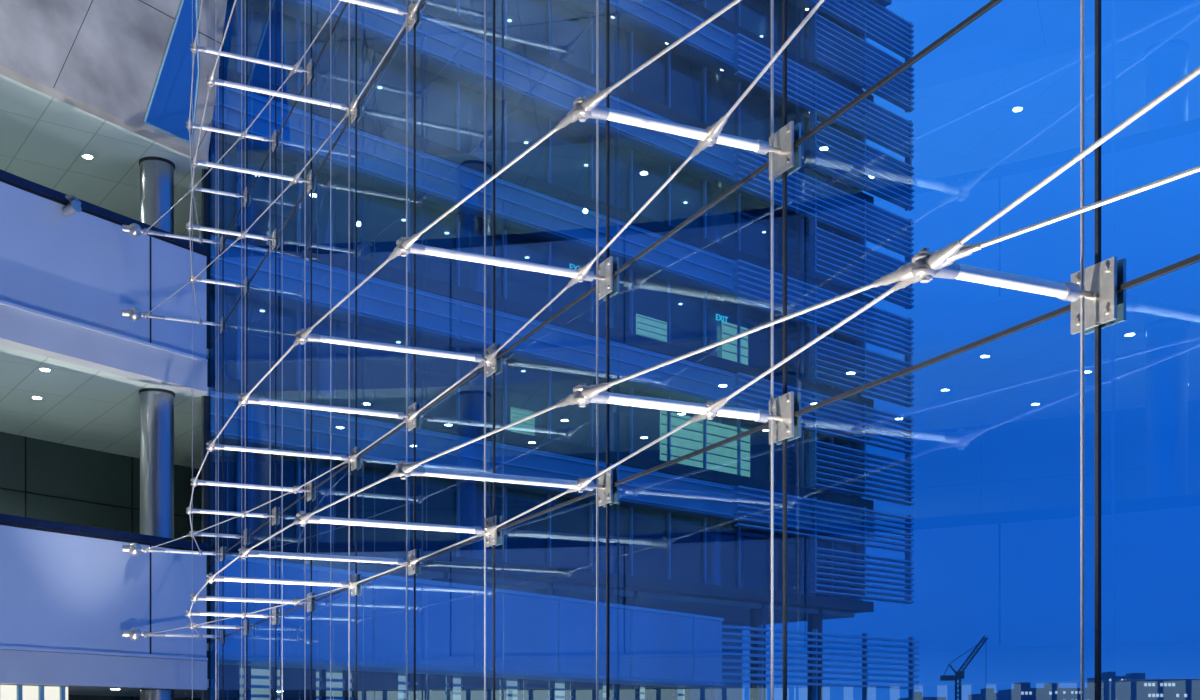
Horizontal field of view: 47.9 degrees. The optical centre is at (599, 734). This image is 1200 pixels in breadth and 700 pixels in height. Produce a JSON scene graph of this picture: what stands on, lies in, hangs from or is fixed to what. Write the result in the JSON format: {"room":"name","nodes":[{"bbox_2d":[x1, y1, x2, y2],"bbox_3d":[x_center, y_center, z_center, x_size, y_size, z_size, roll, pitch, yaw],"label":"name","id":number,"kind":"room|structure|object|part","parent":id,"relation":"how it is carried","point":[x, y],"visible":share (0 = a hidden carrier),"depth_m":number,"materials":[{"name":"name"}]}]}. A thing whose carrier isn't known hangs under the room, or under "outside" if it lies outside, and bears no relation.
{"room":"office building atrium","nodes":[
{"label":"office building atrium","id":0,"kind":"room"},
{"bbox_2d":[31,153,120,689],"bbox_3d":[-11.530,-4.551,7.947,6.310,7.738,25.737,0,0,8],"label":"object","id":1,"kind":"structure","parent":0,"point":[86,156],"depth_m":19.62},
{"bbox_2d":[0,432,201,699],"bbox_3d":[-13.066,-3.010,10.767,4.790,10.820,32.009,0,0,12],"label":"wall","id":2,"kind":"structure","parent":0,"point":[40,479],"depth_m":23.71,"materials":[{"name":"black plastic"}]},
{"bbox_2d":[0,685,67,699],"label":"window","id":3,"kind":"structure","parent":2,"relation":"in","point":[7,692],"depth_m":17.83,"materials":[{"name":"white glass"}]},
{"bbox_2d":[0,513,207,697],"bbox_3d":[-12.348,-1.730,11.360,10.772,2.140,35.482,0,0,8],"label":"gallery balcony","id":4,"kind":"object","parent":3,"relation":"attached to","point":[69,593],"visible":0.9,"depth_m":18.23,"materials":[{"name":"white"}]},
{"bbox_3d":[-9.120,-2.730,8.141,3.359,0.140,24.168,0,0,8],"label":"handrail","id":5,"kind":"part","parent":4,"relation":"part of","materials":[{"name":"black plastic"}]},
{"bbox_2d":[0,169,207,468],"bbox_3d":[-12.348,-6.080,11.360,10.772,2.140,35.482,0,0,8],"label":"gallery balcony","id":6,"kind":"object","parent":2,"relation":"attached to","point":[66,283],"visible":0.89,"depth_m":18.67,"materials":[{"name":"white metal"}]},
{"bbox_2d":[62,195,81,216],"bbox_3d":[-6.947,-6.968,17.831,0.234,0.234,0.272,0,0,24],"label":"spotlight fixture","id":7,"kind":"object","parent":6,"relation":"attached to","point":[74,206],"visible":1,"depth_m":17.75,"materials":[{"name":"metal"}]},
{"bbox_3d":[-9.120,-7.080,8.141,3.359,0.140,24.168,0,0,8],"label":"handrail","id":8,"kind":"part","parent":6,"relation":"part of","materials":[{"name":"black plastic"}]},
{"bbox_2d":[0,74,207,243],"bbox_3d":[-12.001,-8.480,11.364,12.499,0.120,34.682,0,0,0],"label":"ceiling","id":9,"kind":"structure","parent":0,"point":[44,138],"depth_m":19.58,"materials":[{"name":"paint"}]},
{"bbox_2d":[143,0,199,143],"bbox_3d":[-5.776,-9.266,18.323,0.719,1.617,1.908,0,0,-24],"label":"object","id":10,"kind":"structure","parent":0,"point":[168,109],"depth_m":18.53,"materials":[{"name":"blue glass"}]},
{"bbox_2d":[202,169,203,699],"bbox_3d":[-6.741,-3.100,23.073,0.100,11.000,6.200,0,0,-16],"label":"wall","id":11,"kind":"structure","parent":0,"point":[202,169],"depth_m":20.09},
{"bbox_3d":[-4.467,2.500,6.500,27.065,0.200,37.000,0,0,0],"label":"floor","id":12,"kind":"structure","parent":0,"visible":0},
{"bbox_2d":[139,156,174,699],"bbox_3d":[-6.530,-3.010,19.900,0.540,10.820,0.540,0,0,0],"label":"steel column","id":13,"kind":"structure","parent":12,"relation":"on","point":[156,173],"depth_m":19.70,"materials":[{"name":"grey metal"}]},
{"bbox_2d":[204,136,210,699],"bbox_3d":[-5.868,-5.800,20.140,0.100,16.400,0.100,0,0,-25],"label":"end mullion","id":14,"kind":"object","parent":12,"relation":"on","point":[207,179],"visible":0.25,"depth_m":20.10,"materials":[{"name":"black metal"}]},
{"bbox_3d":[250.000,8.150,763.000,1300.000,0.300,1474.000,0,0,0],"label":"ground","id":15,"kind":"structure","parent":0,"visible":0},
{"bbox_2d":[211,0,891,699],"bbox_3d":[-5.408,-11.900,51.857,35.000,39.800,14.800,0,0,-42],"label":"building","id":16,"kind":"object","parent":15,"relation":"on","point":[381,201],"visible":0.51,"depth_m":48.86,"materials":[{"name":"blue glass"}]},
{"bbox_2d":[255,8,808,476],"bbox_3d":[-2.952,-20.305,49.223,31.384,21.770,2.960,0,0,-42],"label":"lights","id":17,"kind":"object","parent":16,"relation":"on","point":[684,443],"visible":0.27,"depth_m":53.55},
{"bbox_2d":[211,0,918,699],"bbox_3d":[0.214,-11.725,47.855,38.000,39.450,0.870,0,0,-42],"label":"louvers","id":18,"kind":"object","parent":16,"relation":"attached to","point":[835,258],"visible":0.84,"depth_m":56.03,"materials":[{"name":"metal"}]},
{"bbox_2d":[317,0,815,595],"bbox_3d":[-2.018,-18.450,48.988,30.597,25.500,0.597,0,0,-42],"label":"columns","id":19,"kind":"structure","parent":16,"relation":"on","point":[476,7],"depth_m":46.74,"materials":[{"name":"metal"}]},
{"bbox_2d":[716,314,727,322],"bbox_3d":[4.746,-16.216,52.562,0.670,0.232,0.021,0,0,-42],"label":"exit sign","id":20,"kind":"object","parent":16,"relation":"attached to","point":[716,314],"visible":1,"depth_m":52.53,"materials":[{"name":"teal plastic"}]},
{"bbox_2d":[431,572,822,699],"bbox_3d":[1.936,1.350,50.664,19.898,13.300,0.637,0,0,-42],"label":"columns","id":21,"kind":"structure","parent":15,"relation":"on","point":[757,615],"depth_m":54.48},
{"bbox_2d":[940,636,987,699],"bbox_3d":[86.406,-7.834,320.000,11.035,31.429,2.000,0,0,0],"label":"tower crane","id":22,"kind":"object","parent":15,"relation":"on","point":[959,675],"visible":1,"depth_m":319.51,"materials":[{"name":"paint"}]},
{"bbox_2d":[897,672,1199,699],"bbox_3d":[147.933,-5.928,368.950,129.467,27.856,138.100,0,0,0],"label":"buildings","id":23,"kind":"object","parent":15,"relation":"on","point":[1131,686],"visible":0.98,"depth_m":316.88,"materials":[{"name":"concrete"}]},
{"bbox_3d":[0.138,-5.800,7.271,11.936,16.400,25.576,0,0,0],"label":"glass pane","id":24,"kind":"object","parent":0,"visible":0},
{"bbox_2d":[192,0,1199,699],"bbox_3d":[-0.163,-5.800,7.127,0.685,16.400,28.231,0,0,-25],"label":"joint","id":25,"kind":"object","parent":24,"relation":"attached to","point":[1194,259],"visible":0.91,"depth_m":6.06,"materials":[{"name":"black rubber"}]},
{"bbox_2d":[122,0,340,251],"bbox_3d":[-0.188,-6.860,6.377,1.398,0.190,27.060,0,0,-25],"label":"truss","id":26,"kind":"object","parent":25,"relation":"attached to","point":[133,229],"visible":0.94,"depth_m":15.35,"materials":[{"name":"metal"}]},
{"bbox_2d":[122,0,420,333],"bbox_3d":[-0.188,-5.720,6.377,1.398,0.190,27.060,0,0,-25],"label":"truss","id":27,"kind":"object","parent":25,"relation":"attached to","point":[133,313],"visible":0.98,"depth_m":13.56,"materials":[{"name":"metal"}]},
{"bbox_2d":[122,0,824,561],"bbox_3d":[-0.188,-2.525,6.377,1.398,0.190,27.060,0,0,-25],"label":"truss","id":28,"kind":"object","parent":25,"relation":"attached to","point":[787,158],"visible":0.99,"depth_m":7.34,"materials":[{"name":"metal"}]},
{"bbox_2d":[122,66,1199,643],"bbox_3d":[-0.188,-1.371,6.377,1.398,0.190,27.060,0,0,-25],"label":"truss","id":29,"kind":"object","parent":25,"relation":"attached to","point":[1105,307],"visible":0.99,"depth_m":5.54,"materials":[{"name":"metal"}]},
{"label":"outside","id":30,"kind":"structure","parent":0,"visible":0},
{"bbox_2d":[215,664,692,699],"bbox_3d":[-1.944,0.000,26.221,0.317,2.200,13.338,0,0,38],"label":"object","id":31,"kind":"object","parent":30,"point":[370,685],"visible":0.93,"depth_m":24.11,"materials":[{"name":"blue glass"}]},
{"bbox_2d":[214,554,724,686],"bbox_3d":[-2.580,-1.900,26.324,3.170,1.560,13.975,0,0,38],"label":"wall","id":32,"kind":"structure","parent":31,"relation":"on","point":[538,636],"depth_m":24.15,"materials":[{"name":"metal"}]},
{"bbox_3d":[-1.630,-17.910,47.063,25.429,24.380,22.899,0,0,0],"label":"glazing","id":33,"kind":"object","parent":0,"visible":0},
{"bbox_2d":[236,0,832,596],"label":"window mullions","id":34,"kind":"structure","parent":33,"relation":"attached to","point":[238,2],"depth_m":48.11,"materials":[{"name":"metal"}]},
{"bbox_3d":[-3.467,-14.100,6.000,25.065,0.200,36.000,0,0,0],"label":"ceiling","id":35,"kind":"structure","parent":0,"visible":0},
{"bbox_2d":[0,0,226,161],"bbox_3d":[-6.902,-11.160,7.889,7.697,5.580,23.778,0,0,0],"label":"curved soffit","id":36,"kind":"structure","parent":35,"relation":"attached to","point":[102,59],"depth_m":17.69,"materials":[{"name":"metal"}]}
]}

